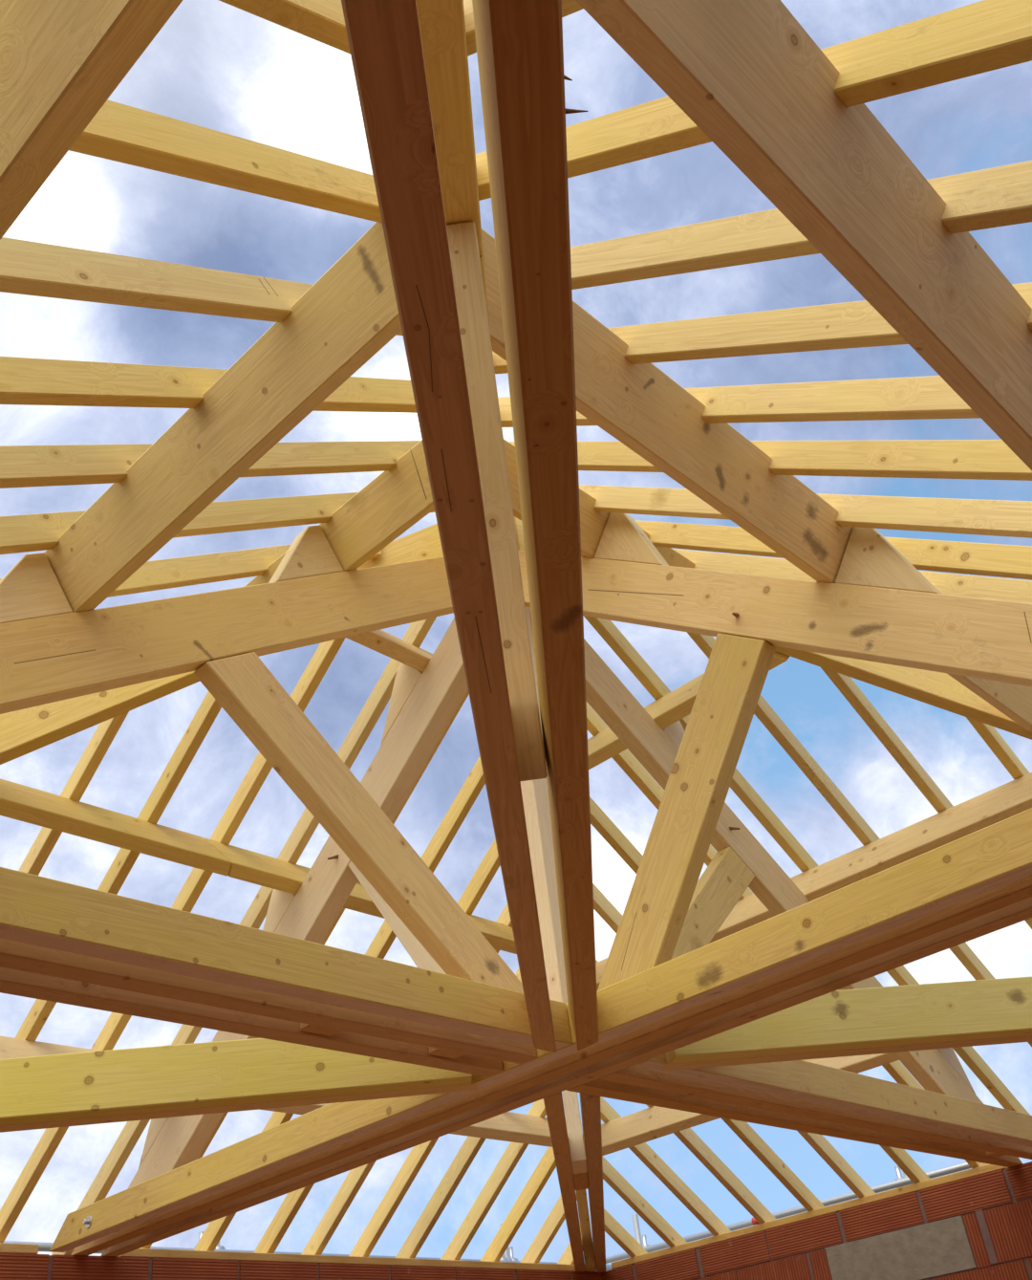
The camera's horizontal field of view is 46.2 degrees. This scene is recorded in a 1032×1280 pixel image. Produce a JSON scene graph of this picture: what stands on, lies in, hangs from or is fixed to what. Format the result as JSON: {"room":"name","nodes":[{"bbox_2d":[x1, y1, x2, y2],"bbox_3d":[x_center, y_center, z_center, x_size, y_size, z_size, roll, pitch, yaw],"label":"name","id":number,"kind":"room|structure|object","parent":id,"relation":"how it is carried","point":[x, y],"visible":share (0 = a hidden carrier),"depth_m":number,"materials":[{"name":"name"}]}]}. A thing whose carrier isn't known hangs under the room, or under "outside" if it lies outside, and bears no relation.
{"room":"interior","nodes":[
{"label":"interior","id":0,"kind":"room"},
{"bbox_2d":[0,1253,602,1279],"bbox_3d":[-2.240,4.482,5.749,0.158,2.800,8.623,-33,-42,32],"label":"wall","id":1,"kind":"structure","parent":0,"point":[12,1266],"depth_m":7.04,"materials":[{"name":"brick"}]},
{"bbox_2d":[18,711,129,875],"bbox_3d":[-2.573,1.581,5.726,2.780,2.259,0.052,-33,-42,32],"label":"rafter","id":2,"kind":"object","parent":1,"relation":"on","point":[103,736],"visible":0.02,"depth_m":5.62,"materials":[{"name":"brown wood"}]},
{"bbox_2d":[14,691,221,1041],"bbox_3d":[-2.183,1.540,5.969,3.119,2.518,0.052,-33,-42,32],"label":"rafter","id":3,"kind":"object","parent":1,"relation":"on","point":[209,707],"visible":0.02,"depth_m":5.88,"materials":[{"name":"brown wood"}]},
{"bbox_2d":[0,637,346,1242],"bbox_3d":[-1.786,1.498,6.216,3.463,2.781,0.052,-33,-42,32],"label":"rafter","id":4,"kind":"object","parent":1,"relation":"on","point":[326,652],"visible":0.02,"depth_m":6.17,"materials":[{"name":"brown wood"}]},
{"bbox_2d":[0,1038,473,1125],"bbox_3d":[-2.728,1.690,4.328,5.150,0.214,0.093,-2,-35,-8],"label":"tie beam","id":5,"kind":"structure","parent":1,"relation":"on","point":[100,1083],"depth_m":4.50,"materials":[{"name":"yellow wood"}]},
{"bbox_2d":[0,1076,478,1132],"bbox_3d":[-2.720,1.753,4.402,5.182,0.195,0.095,-2,-35,-8],"label":"tie beam","id":6,"kind":"structure","parent":1,"relation":"on","point":[463,1087],"depth_m":4.57,"materials":[{"name":"brown wood"}]},
{"bbox_2d":[51,616,436,1255],"bbox_3d":[-1.403,1.489,6.470,3.752,3.002,0.052,-33,-42,32],"label":"rafter","id":7,"kind":"object","parent":1,"relation":"on","point":[417,632],"visible":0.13,"depth_m":6.41,"materials":[{"name":"brown wood"}]},
{"bbox_2d":[139,692,469,1248],"bbox_3d":[-1.185,1.798,6.761,3.469,2.786,0.052,-33,-42,32],"label":"rafter","id":8,"kind":"object","parent":1,"relation":"on","point":[466,693],"visible":0.02,"depth_m":6.65,"materials":[{"name":"brown wood"}]},
{"bbox_2d":[194,755,485,1251],"bbox_3d":[-0.999,2.141,7.046,3.113,2.514,0.052,-33,-42,32],"label":"rafter","id":9,"kind":"object","parent":1,"relation":"on","point":[474,783],"visible":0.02,"depth_m":6.96,"materials":[{"name":"brown wood"}]},
{"bbox_2d":[119,1248,591,1272],"bbox_3d":[-0.847,4.099,7.962,0.127,0.046,3.964,-33,-42,32],"label":"trim","id":10,"kind":"structure","parent":1,"relation":"on","point":[140,1252],"depth_m":7.62,"materials":[{"name":"beige wood"}]},
{"bbox_2d":[254,838,500,1253],"bbox_3d":[-0.813,2.485,7.332,2.758,2.242,0.052,-33,-42,32],"label":"rafter","id":11,"kind":"object","parent":1,"relation":"on","point":[489,865],"visible":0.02,"depth_m":7.35,"materials":[{"name":"brown wood"}]},
{"bbox_2d":[301,903,511,1255],"bbox_3d":[-0.656,2.776,7.574,2.457,2.012,0.052,-33,-42,32],"label":"rafter","id":12,"kind":"object","parent":1,"relation":"on","point":[356,1178],"visible":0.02,"depth_m":7.61,"materials":[{"name":"brown wood"}]},
{"bbox_2d":[348,968,521,1257],"bbox_3d":[-0.487,3.088,7.834,2.134,1.765,0.052,-33,-42,32],"label":"rafter","id":13,"kind":"object","parent":1,"relation":"on","point":[419,1154],"visible":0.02,"depth_m":7.85,"materials":[{"name":"brown wood"}]},
{"bbox_2d":[395,1136,485,1258],"bbox_3d":[-0.312,3.411,8.102,1.800,1.510,0.052,-33,-42,32],"label":"rafter","id":14,"kind":"object","parent":1,"relation":"on","point":[471,1145],"visible":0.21,"depth_m":8.10,"materials":[{"name":"brown wood"}]},
{"bbox_2d":[440,1098,546,1259],"bbox_3d":[-0.132,3.744,8.379,1.456,1.247,0.052,-33,-42,32],"label":"rafter","id":15,"kind":"object","parent":1,"relation":"on","point":[514,1151],"visible":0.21,"depth_m":8.36,"materials":[{"name":"brown wood"}]},
{"bbox_2d":[480,1146,556,1261],"bbox_3d":[0.037,4.056,8.639,1.133,1.000,0.052,-33,-42,32],"label":"rafter","id":16,"kind":"object","parent":1,"relation":"on","point":[545,1168],"visible":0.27,"depth_m":8.61,"materials":[{"name":"brown wood"}]},
{"bbox_2d":[520,1193,577,1263],"bbox_3d":[0.218,4.389,8.916,0.788,0.736,0.052,-33,-42,32],"label":"rafter","id":17,"kind":"object","parent":1,"relation":"on","point":[556,1217],"visible":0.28,"depth_m":8.89,"materials":[{"name":"brown wood"}]},
{"bbox_2d":[543,1091,585,1271],"bbox_3d":[0.316,3.296,7.137,0.078,0.152,5.333,-7,-35,-1],"label":"tie beam","id":18,"kind":"structure","parent":1,"relation":"on","point":[553,1104],"depth_m":6.12,"materials":[{"name":"brown wood"}]},
{"bbox_2d":[562,1089,587,1173],"bbox_3d":[0.276,2.363,6.821,0.078,1.306,1.100,-7,-35,-1],"label":"strut","id":19,"kind":"object","parent":18,"relation":"attached to","point":[577,1151],"visible":0.42,"depth_m":6.19,"materials":[{"name":"brown wood"}]},
{"bbox_2d":[575,1189,596,1272],"bbox_3d":[0.237,2.133,7.816,0.075,2.831,5.582,-7,-35,-1],"label":"rafter","id":20,"kind":"object","parent":1,"relation":"on","point":[581,1195],"visible":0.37,"depth_m":8.76,"materials":[{"name":"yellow wood"}]},
{"bbox_2d":[579,1092,607,1272],"bbox_3d":[0.472,3.294,7.165,0.078,0.152,5.270,-7,-35,-1],"label":"tie beam","id":21,"kind":"structure","parent":1,"relation":"on","point":[591,1113],"depth_m":6.20,"materials":[{"name":"brown wood"}]},
{"bbox_2d":[348,861,446,974],"bbox_3d":[-0.377,1.312,5.461,1.037,1.299,0.086,-33,-42,32],"label":"strut","id":22,"kind":"object","parent":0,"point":[419,954],"visible":0.16,"depth_m":5.54,"materials":[{"name":"brown wood"}]},
{"bbox_2d":[601,1161,1031,1279],"bbox_3d":[3.399,4.315,6.600,7.453,2.800,0.161,-33,-42,32],"label":"wall","id":23,"kind":"structure","parent":0,"point":[980,1226],"depth_m":7.79,"materials":[{"name":"brick"}]},
{"bbox_2d":[604,1208,649,1257],"bbox_3d":[0.877,4.582,9.135,0.052,0.539,0.640,-33,-42,32],"label":"rafter","id":24,"kind":"object","parent":23,"relation":"on","point":[614,1228],"visible":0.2,"depth_m":9.08,"materials":[{"name":"brown wood"}]},
{"bbox_2d":[602,1155,687,1247],"bbox_3d":[0.972,4.208,8.878,0.052,0.832,1.096,-33,-42,32],"label":"rafter","id":25,"kind":"object","parent":23,"relation":"on","point":[612,1176],"visible":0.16,"depth_m":8.83,"materials":[{"name":"brown wood"}]},
{"bbox_2d":[600,1096,731,1236],"bbox_3d":[1.073,3.807,8.603,0.052,1.145,1.582,-33,-42,32],"label":"rafter","id":26,"kind":"object","parent":23,"relation":"on","point":[643,1151],"visible":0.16,"depth_m":8.59,"materials":[{"name":"brown wood"}]},
{"bbox_2d":[595,959,824,1211],"bbox_3d":[1.275,3.006,8.053,0.052,1.772,2.556,-33,-42,32],"label":"rafter","id":27,"kind":"object","parent":23,"relation":"on","point":[743,1130],"visible":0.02,"depth_m":8.19,"materials":[{"name":"brown wood"}]},
{"bbox_2d":[646,1104,777,1223],"bbox_3d":[1.174,3.407,8.328,0.052,1.459,2.069,-33,-42,32],"label":"rafter","id":28,"kind":"object","parent":23,"relation":"on","point":[688,1137],"visible":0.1,"depth_m":8.39,"materials":[{"name":"brown wood"}]},
{"bbox_2d":[592,883,876,1197],"bbox_3d":[1.376,2.606,7.779,0.052,2.085,3.042,-33,-42,32],"label":"rafter","id":29,"kind":"object","parent":23,"relation":"on","point":[602,905],"visible":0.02,"depth_m":7.97,"materials":[{"name":"brown wood"}]},
{"bbox_2d":[589,797,931,1183],"bbox_3d":[1.480,2.192,7.495,0.052,2.409,3.545,-33,-42,32],"label":"rafter","id":30,"kind":"object","parent":23,"relation":"on","point":[599,820],"visible":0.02,"depth_m":7.19,"materials":[{"name":"brown wood"}]},
{"bbox_2d":[514,516,1031,739],"bbox_3d":[2.897,0.410,5.886,5.582,2.831,0.086,-2,-35,-9],"label":"rafter","id":31,"kind":"object","parent":23,"relation":"on","point":[939,689],"visible":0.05,"depth_m":5.87,"materials":[{"name":"yellow wood"}]},
{"bbox_2d":[586,702,989,1168],"bbox_3d":[1.584,1.779,7.211,0.052,2.732,4.047,-33,-42,32],"label":"rafter","id":32,"kind":"object","parent":23,"relation":"on","point":[625,759],"visible":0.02,"depth_m":6.90,"materials":[{"name":"brown wood"}]},
{"bbox_2d":[566,1078,1022,1167],"bbox_3d":[1.655,2.462,6.213,0.087,0.152,4.125,-33,-42,32],"label":"tie beam","id":33,"kind":"structure","parent":23,"relation":"on","point":[597,1087],"depth_m":5.75,"materials":[{"name":"brown wood"}]},
{"bbox_2d":[584,615,1030,1115],"bbox_3d":[1.738,1.372,6.914,0.052,3.020,4.494,-33,-42,32],"label":"rafter","id":34,"kind":"object","parent":23,"relation":"on","point":[609,632],"visible":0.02,"depth_m":6.77,"materials":[{"name":"brown wood"}]},
{"bbox_2d":[611,1164,1007,1269],"bbox_3d":[1.914,4.021,8.383,3.223,0.046,0.127,-33,-42,32],"label":"wall plate","id":35,"kind":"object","parent":23,"relation":"on","point":[984,1169],"depth_m":8.22,"materials":[{"name":"beige wood"}]},
{"bbox_2d":[599,1065,1031,1159],"bbox_3d":[1.779,2.381,6.122,0.087,0.152,4.125,-33,-42,32],"label":"tie beam","id":36,"kind":"structure","parent":23,"relation":"on","point":[632,1075],"depth_m":5.65,"materials":[{"name":"brown wood"}]},
{"bbox_2d":[672,846,755,959],"bbox_3d":[0.774,1.376,5.652,0.086,1.159,1.447,-33,-42,32],"label":"strut","id":37,"kind":"object","parent":36,"relation":"on","point":[726,878],"visible":0.46,"depth_m":5.95,"materials":[{"name":"yellow wood"}]},
{"bbox_2d":[528,607,983,1104],"bbox_3d":[1.404,1.215,6.601,0.138,2.369,3.684,-33,-42,32],"label":"rafter","id":38,"kind":"object","parent":36,"relation":"on","point":[606,693],"visible":0.41,"depth_m":6.36,"materials":[{"name":"brown wood"}]},
{"bbox_2d":[587,650,789,769],"bbox_3d":[0.748,0.410,6.476,1.850,0.218,0.177,-33,-42,32],"label":"purlin","id":39,"kind":"object","parent":38,"relation":"on","point":[677,705],"visible":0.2,"depth_m":6.41,"materials":[{"name":"yellow wood"}]},
{"bbox_2d":[601,1052,898,1155],"bbox_3d":[2.383,2.276,7.035,5.391,0.218,0.177,-33,-42,32],"label":"purlin","id":40,"kind":"object","parent":38,"relation":"on","point":[654,1122],"visible":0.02,"depth_m":8.00,"materials":[{"name":"brown wood"}]},
{"bbox_2d":[595,772,1031,991],"bbox_3d":[1.613,1.397,6.771,3.723,0.218,0.177,-33,-42,32],"label":"purlin","id":41,"kind":"object","parent":38,"relation":"on","point":[1009,799],"visible":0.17,"depth_m":6.42,"materials":[{"name":"brown wood"}]},
{"bbox_2d":[632,1053,1031,1147],"bbox_3d":[1.909,2.295,6.025,0.105,0.152,4.125,-33,-42,32],"label":"tie beam","id":42,"kind":"structure","parent":23,"relation":"on","point":[802,1080],"depth_m":5.76,"materials":[{"name":"brown wood"}]},
{"bbox_2d":[661,1035,1031,1070],"bbox_3d":[3.096,1.560,5.248,5.130,0.195,0.096,-1,-35,-9],"label":"tie beam","id":43,"kind":"structure","parent":23,"relation":"on","point":[669,1066],"depth_m":4.89,"materials":[{"name":"brown wood"}]},
{"bbox_2d":[668,976,1031,1063],"bbox_3d":[3.116,1.496,5.179,5.111,0.214,0.091,-1,-35,-9],"label":"tie beam","id":44,"kind":"structure","parent":23,"relation":"on","point":[897,1015],"depth_m":4.86,"materials":[{"name":"yellow wood"}]},
{"bbox_2d":[686,631,1031,1046],"bbox_3d":[2.195,1.379,6.761,0.052,2.732,4.047,-33,-42,32],"label":"rafter","id":45,"kind":"object","parent":23,"relation":"on","point":[764,711],"visible":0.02,"depth_m":6.54,"materials":[{"name":"brown wood"}]},
{"bbox_2d":[821,667,1031,929],"bbox_3d":[2.729,1.406,6.594,0.052,2.378,3.498,-33,-42,32],"label":"rafter","id":46,"kind":"object","parent":23,"relation":"on","point":[846,685],"visible":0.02,"depth_m":6.30,"materials":[{"name":"brown wood"}]},
{"bbox_2d":[966,716,1030,780],"bbox_3d":[3.240,1.433,6.434,0.052,2.040,2.972,-33,-42,32],"label":"rafter","id":47,"kind":"object","parent":23,"relation":"on","point":[988,733],"visible":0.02,"depth_m":6.13,"materials":[{"name":"brown wood"}]},
{"bbox_3d":[-2.685,1.244,1.072,7.453,2.800,0.158,-33,-42,32],"label":"wall","id":48,"kind":"structure","parent":0,"visible":0},
{"bbox_2d":[0,543,381,597],"bbox_3d":[-1.972,-0.104,3.908,0.052,2.793,4.141,-33,-42,32],"label":"rafter","id":49,"kind":"object","parent":48,"relation":"on","point":[194,570],"visible":0.43,"depth_m":4.96,"materials":[{"name":"brown wood"}]},
{"bbox_2d":[0,237,402,335],"bbox_3d":[-1.151,-0.777,2.463,0.052,2.050,2.987,-33,-42,32],"label":"rafter","id":50,"kind":"object","parent":48,"relation":"on","point":[29,268],"visible":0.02,"depth_m":2.84,"materials":[{"name":"brown wood"}]},
{"bbox_2d":[0,356,416,412],"bbox_3d":[-1.289,-0.629,2.925,0.052,2.368,3.482,-33,-42,32],"label":"rafter","id":51,"kind":"object","parent":48,"relation":"on","point":[23,380],"visible":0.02,"depth_m":3.28,"materials":[{"name":"brown wood"}]},
{"bbox_2d":[0,440,420,488],"bbox_3d":[-1.424,-0.483,3.379,0.052,2.682,3.969,-33,-42,32],"label":"rafter","id":52,"kind":"object","parent":48,"relation":"on","point":[64,465],"visible":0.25,"depth_m":3.70,"materials":[{"name":"brown wood"}]},
{"bbox_2d":[0,492,434,554],"bbox_3d":[-1.548,-0.340,3.853,0.052,3.020,4.494,-33,-42,32],"label":"rafter","id":53,"kind":"object","parent":48,"relation":"on","point":[38,531],"visible":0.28,"depth_m":4.53,"materials":[{"name":"brown wood"}]},
{"bbox_2d":[0,523,443,764],"bbox_3d":[-2.805,0.572,5.016,5.582,2.831,0.086,-2,-35,-9],"label":"rafter","id":54,"kind":"object","parent":48,"relation":"on","point":[24,731],"visible":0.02,"depth_m":5.30,"materials":[{"name":"yellow wood"}]},
{"bbox_2d":[0,778,231,876],"bbox_3d":[-2.013,0.816,5.547,0.187,0.213,1.598,-33,-42,32],"label":"purlin","id":55,"kind":"object","parent":54,"relation":"attached to","point":[17,801],"visible":1,"depth_m":5.59,"materials":[{"name":"yellow wood"}]},
{"bbox_2d":[68,99,382,222],"bbox_3d":[-1.011,-0.928,1.994,0.052,1.726,2.485,-33,-42,32],"label":"rafter","id":56,"kind":"object","parent":48,"relation":"on","point":[118,132],"visible":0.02,"depth_m":2.57,"materials":[{"name":"brown wood"}]},
{"bbox_2d":[0,966,503,1077],"bbox_3d":[-1.514,0.863,3.334,0.087,0.152,4.125,-33,-42,32],"label":"tie beam","id":57,"kind":"structure","parent":48,"relation":"on","point":[14,982],"depth_m":3.79,"materials":[{"name":"brown wood"}]},
{"bbox_2d":[0,938,536,1063],"bbox_3d":[-1.390,0.781,3.242,0.087,0.152,4.125,-33,-42,32],"label":"tie beam","id":58,"kind":"structure","parent":48,"relation":"on","point":[14,955],"depth_m":3.68,"materials":[{"name":"brown wood"}]},
{"bbox_2d":[0,556,454,714],"bbox_3d":[-1.276,-0.117,4.196,0.086,2.369,3.684,-33,-42,32],"label":"rafter","id":59,"kind":"object","parent":58,"relation":"on","point":[46,660],"visible":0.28,"depth_m":4.26,"materials":[{"name":"brown wood"}]},
{"bbox_2d":[0,552,72,623],"bbox_3d":[-1.570,-0.117,3.796,0.086,0.407,0.342,-33,-42,32],"label":"cleat","id":60,"kind":"object","parent":59,"relation":"on","point":[31,589],"visible":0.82,"depth_m":3.82,"materials":[{"name":"brown wood"}]},
{"bbox_2d":[0,0,182,239],"bbox_3d":[-2.138,0.005,2.918,5.460,0.232,0.186,-33,-42,32],"label":"purlin","id":61,"kind":"object","parent":59,"relation":"on","point":[61,61],"visible":1,"depth_m":1.84,"materials":[{"name":"yellow wood"}]},
{"bbox_2d":[44,221,401,612],"bbox_3d":[-1.483,-0.177,3.969,3.716,0.232,0.186,-33,-42,32],"label":"purlin","id":62,"kind":"object","parent":59,"relation":"on","point":[351,312],"visible":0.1,"depth_m":3.42,"materials":[{"name":"yellow wood"}]},
{"bbox_2d":[268,524,343,583],"bbox_3d":[-0.863,-0.313,4.932,0.086,0.407,0.342,-33,-42,32],"label":"cleat","id":63,"kind":"object","parent":59,"relation":"on","point":[310,553],"visible":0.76,"depth_m":4.92,"materials":[{"name":"brown wood"}]},
{"bbox_2d":[243,439,434,586],"bbox_3d":[-0.775,-0.374,5.106,1.832,0.232,0.186,-33,-42,32],"label":"purlin","id":64,"kind":"object","parent":59,"relation":"on","point":[400,496],"visible":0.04,"depth_m":4.90,"materials":[{"name":"yellow wood"}]},
{"bbox_2d":[194,651,523,993],"bbox_3d":[-0.504,0.737,4.484,0.086,1.143,1.594,-33,-42,32],"label":"strut","id":65,"kind":"object","parent":58,"relation":"on","point":[243,685],"visible":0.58,"depth_m":4.39,"materials":[{"name":"brown wood"}]},
{"bbox_2d":[218,0,350,54],"bbox_3d":[-0.875,-1.074,1.539,0.052,1.413,1.998,-33,-42,32],"label":"rafter","id":66,"kind":"object","parent":48,"relation":"on","point":[323,21],"visible":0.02,"depth_m":2.26,"materials":[{"name":"brown wood"}]},
{"bbox_2d":[0,867,571,1049],"bbox_3d":[-1.266,0.700,3.151,0.087,0.152,4.125,-33,-42,32],"label":"tie beam","id":67,"kind":"structure","parent":48,"relation":"on","point":[35,910],"depth_m":3.54,"materials":[{"name":"yellow wood"}]},
{"bbox_2d":[341,0,556,1052],"bbox_3d":[-0.075,-0.063,2.292,0.078,0.160,5.319,-7,-35,-1],"label":"tie beam","id":68,"kind":"structure","parent":48,"relation":"on","point":[384,37],"depth_m":1.73,"materials":[{"name":"brown wood"}]},
{"bbox_2d":[446,221,547,781],"bbox_3d":[-0.051,-0.315,2.864,0.081,1.190,0.851,-7,-35,-1],"label":"strut","id":69,"kind":"object","parent":68,"relation":"attached to","point":[463,240],"visible":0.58,"depth_m":2.77,"materials":[{"name":"brown wood"}]},
{"label":"wall","id":70,"kind":"structure","parent":0,"visible":0},
{"bbox_2d":[415,0,488,318],"bbox_3d":[-0.157,-1.149,3.086,0.100,2.831,5.582,-7,-35,-1],"label":"rafter","id":71,"kind":"object","parent":70,"relation":"on","point":[442,22],"visible":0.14,"depth_m":2.36,"materials":[{"name":"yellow wood"}]},
{"bbox_2d":[463,0,583,56],"bbox_3d":[0.536,-1.145,1.734,1.692,1.428,0.052,-33,-42,32],"label":"rafter","id":72,"kind":"object","parent":70,"relation":"on","point":[569,7],"visible":0.02,"depth_m":2.44,"materials":[{"name":"brown wood"}]},
{"bbox_2d":[472,0,598,1050],"bbox_3d":[0.088,-0.076,2.305,0.119,0.160,5.348,-7,-35,-1],"label":"tie beam","id":73,"kind":"structure","parent":70,"relation":"on","point":[520,50],"depth_m":1.77,"materials":[{"name":"brown wood"}]},
{"bbox_2d":[49,807,1031,1252],"bbox_3d":[0.098,1.492,4.537,7.115,0.152,0.117,-33,-42,32],"label":"tie beam","id":74,"kind":"structure","parent":70,"relation":"on","point":[997,855],"depth_m":4.14,"materials":[{"name":"yellow wood"}]},
{"bbox_2d":[71,874,1031,1255],"bbox_3d":[0.194,1.581,4.682,7.212,0.152,0.087,-33,-42,32],"label":"tie beam","id":75,"kind":"structure","parent":70,"relation":"on","point":[1019,890],"depth_m":4.48,"materials":[{"name":"brown wood"}]},
{"bbox_2d":[127,617,468,1189],"bbox_3d":[-1.110,1.312,6.245,3.090,2.359,0.162,-33,-42,32],"label":"rafter","id":76,"kind":"object","parent":75,"relation":"on","point":[442,686],"visible":0.45,"depth_m":6.08,"materials":[{"name":"brown wood"}]},
{"bbox_2d":[0,1035,568,1147],"bbox_3d":[-1.771,2.340,6.423,0.187,0.213,6.515,-33,-42,32],"label":"purlin","id":77,"kind":"object","parent":76,"relation":"on","point":[514,1127],"visible":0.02,"depth_m":7.71,"materials":[{"name":"brown wood"}]},
{"bbox_2d":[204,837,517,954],"bbox_3d":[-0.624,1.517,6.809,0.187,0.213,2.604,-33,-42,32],"label":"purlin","id":78,"kind":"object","parent":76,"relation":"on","point":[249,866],"visible":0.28,"depth_m":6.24,"materials":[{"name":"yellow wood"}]},
{"bbox_2d":[380,662,423,745],"bbox_3d":[-0.566,0.305,6.228,0.342,0.425,0.086,-33,-42,32],"label":"cleat","id":79,"kind":"object","parent":76,"relation":"on","point":[407,677],"visible":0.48,"depth_m":6.20,"materials":[{"name":"brown wood"}]},
{"bbox_2d":[346,629,468,692],"bbox_3d":[-0.481,0.106,6.245,0.187,0.213,1.554,-33,-42,32],"label":"purlin","id":80,"kind":"object","parent":76,"relation":"on","point":[383,642],"visible":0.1,"depth_m":6.02,"materials":[{"name":"brown wood"}]},
{"bbox_2d":[514,520,567,1003],"bbox_3d":[0.036,0.413,5.505,0.151,2.775,0.151,-33,-42,32],"label":"post","id":81,"kind":"object","parent":75,"relation":"on","point":[535,795],"visible":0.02,"depth_m":5.01,"materials":[{"name":"brown wood"}]},
{"bbox_2d":[597,632,776,990],"bbox_3d":[0.638,0.669,4.701,1.121,1.248,0.086,-33,-42,32],"label":"strut","id":82,"kind":"object","parent":75,"relation":"on","point":[657,907],"visible":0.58,"depth_m":4.63,"materials":[{"name":"yellow wood"}]},
{"bbox_2d":[518,550,1031,686],"bbox_3d":[1.193,-0.207,4.535,3.090,2.359,0.138,-33,-42,32],"label":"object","id":83,"kind":"structure","parent":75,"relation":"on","point":[986,639],"depth_m":4.49,"materials":[{"name":"brown wood"}]},
{"bbox_2d":[503,439,695,568],"bbox_3d":[0.397,-0.481,5.604,0.207,0.239,1.602,-33,-42,32],"label":"purlin","id":84,"kind":"object","parent":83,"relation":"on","point":[593,521],"visible":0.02,"depth_m":5.49,"materials":[{"name":"beige wood"}]},
{"bbox_2d":[594,512,669,565],"bbox_3d":[0.511,-0.411,5.441,0.342,0.450,0.086,-33,-42,32],"label":"cleat","id":85,"kind":"object","parent":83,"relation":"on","point":[622,539],"visible":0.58,"depth_m":5.42,"materials":[{"name":"brown wood"}]},
{"bbox_2d":[481,228,1031,731],"bbox_3d":[1.230,-0.319,4.597,0.207,0.239,4.129,-33,-42,32],"label":"purlin","id":86,"kind":"object","parent":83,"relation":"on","point":[640,405],"visible":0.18,"depth_m":3.99,"materials":[{"name":"beige wood"}]},
{"bbox_2d":[576,0,1031,470],"bbox_3d":[2.049,-0.161,3.609,0.207,0.239,6.610,-33,-42,32],"label":"purlin","id":87,"kind":"object","parent":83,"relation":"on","point":[747,73],"visible":1,"depth_m":2.26,"materials":[{"name":"brown wood"}]},
{"bbox_2d":[835,527,941,593],"bbox_3d":[1.344,-0.250,4.434,0.342,0.450,0.086,-33,-42,32],"label":"cleat","id":88,"kind":"object","parent":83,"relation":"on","point":[869,559],"visible":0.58,"depth_m":4.42,"materials":[{"name":"brown wood"}]},
{"bbox_2d":[100,896,1031,1256],"bbox_3d":[0.315,1.642,4.792,7.212,0.152,0.087,-33,-42,32],"label":"tie beam","id":89,"kind":"structure","parent":70,"relation":"on","point":[1020,911],"depth_m":4.64,"materials":[{"name":"brown wood"}]},
{"bbox_2d":[498,375,980,427],"bbox_3d":[1.127,-0.680,3.405,3.038,2.456,0.052,-33,-42,32],"label":"rafter","id":90,"kind":"object","parent":70,"relation":"on","point":[913,398],"visible":0.41,"depth_m":3.60,"materials":[{"name":"brown wood"}]},
{"bbox_2d":[476,0,1031,200],"bbox_3d":[0.683,-1.030,2.148,2.026,1.683,0.052,-33,-42,32],"label":"rafter","id":91,"kind":"object","parent":70,"relation":"on","point":[985,35],"visible":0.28,"depth_m":2.15,"materials":[{"name":"brown wood"}]},
{"bbox_2d":[492,282,1031,373],"bbox_3d":[0.983,-0.793,2.997,2.710,2.205,0.052,-33,-42,32],"label":"rafter","id":92,"kind":"object","parent":70,"relation":"on","point":[856,324],"visible":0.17,"depth_m":3.33,"materials":[{"name":"brown wood"}]},
{"bbox_2d":[508,439,1031,480],"bbox_3d":[1.269,-0.569,3.806,3.361,2.703,0.052,-33,-42,32],"label":"rafter","id":93,"kind":"object","parent":70,"relation":"on","point":[933,459],"visible":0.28,"depth_m":3.90,"materials":[{"name":"brown wood"}]},
{"bbox_2d":[570,160,1031,289],"bbox_3d":[0.834,-0.911,2.576,2.371,1.946,0.052,-33,-42,32],"label":"rafter","id":94,"kind":"object","parent":70,"relation":"on","point":[999,196],"visible":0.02,"depth_m":2.88,"materials":[{"name":"brown wood"}]},
{"bbox_2d":[579,484,1031,538],"bbox_3d":[1.430,-0.442,4.261,3.727,2.983,0.052,-33,-42,32],"label":"rafter","id":95,"kind":"object","parent":70,"relation":"on","point":[950,515],"visible":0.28,"depth_m":4.34,"materials":[{"name":"brown wood"}]},
{"bbox_2d":[635,520,1031,579],"bbox_3d":[1.758,-0.293,4.446,3.592,2.880,0.052,-33,-42,32],"label":"rafter","id":96,"kind":"object","parent":70,"relation":"on","point":[1012,561],"visible":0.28,"depth_m":4.66,"materials":[{"name":"brown wood"}]},
{"bbox_2d":[672,548,1031,603],"bbox_3d":[2.124,-0.145,4.528,3.296,2.654,0.052,-33,-42,32],"label":"rafter","id":97,"kind":"object","parent":70,"relation":"on","point":[953,584],"visible":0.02,"depth_m":5.01,"materials":[{"name":"brown wood"}]},
{"label":"outside","id":98,"kind":"structure","parent":0,"visible":0},
{"label":"ground","id":99,"kind":"structure","parent":98,"visible":0},
{"bbox_2d":[631,1214,650,1253],"bbox_3d":[1.179,6.176,9.118,0.190,3.411,0.085,-33,-42,32],"label":"tube","id":100,"kind":"object","parent":99,"relation":"on","point":[636,1222],"visible":0.3,"depth_m":10.00,"materials":[{"name":"metal"}]},
{"bbox_2d":[606,1161,972,1263],"bbox_3d":[2.741,3.853,8.597,8.320,0.048,0.048,-33,-42,32],"label":"tube","id":101,"kind":"object","parent":100,"relation":"attached to","point":[962,1166],"visible":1,"depth_m":9.00,"materials":[{"name":"metal"}]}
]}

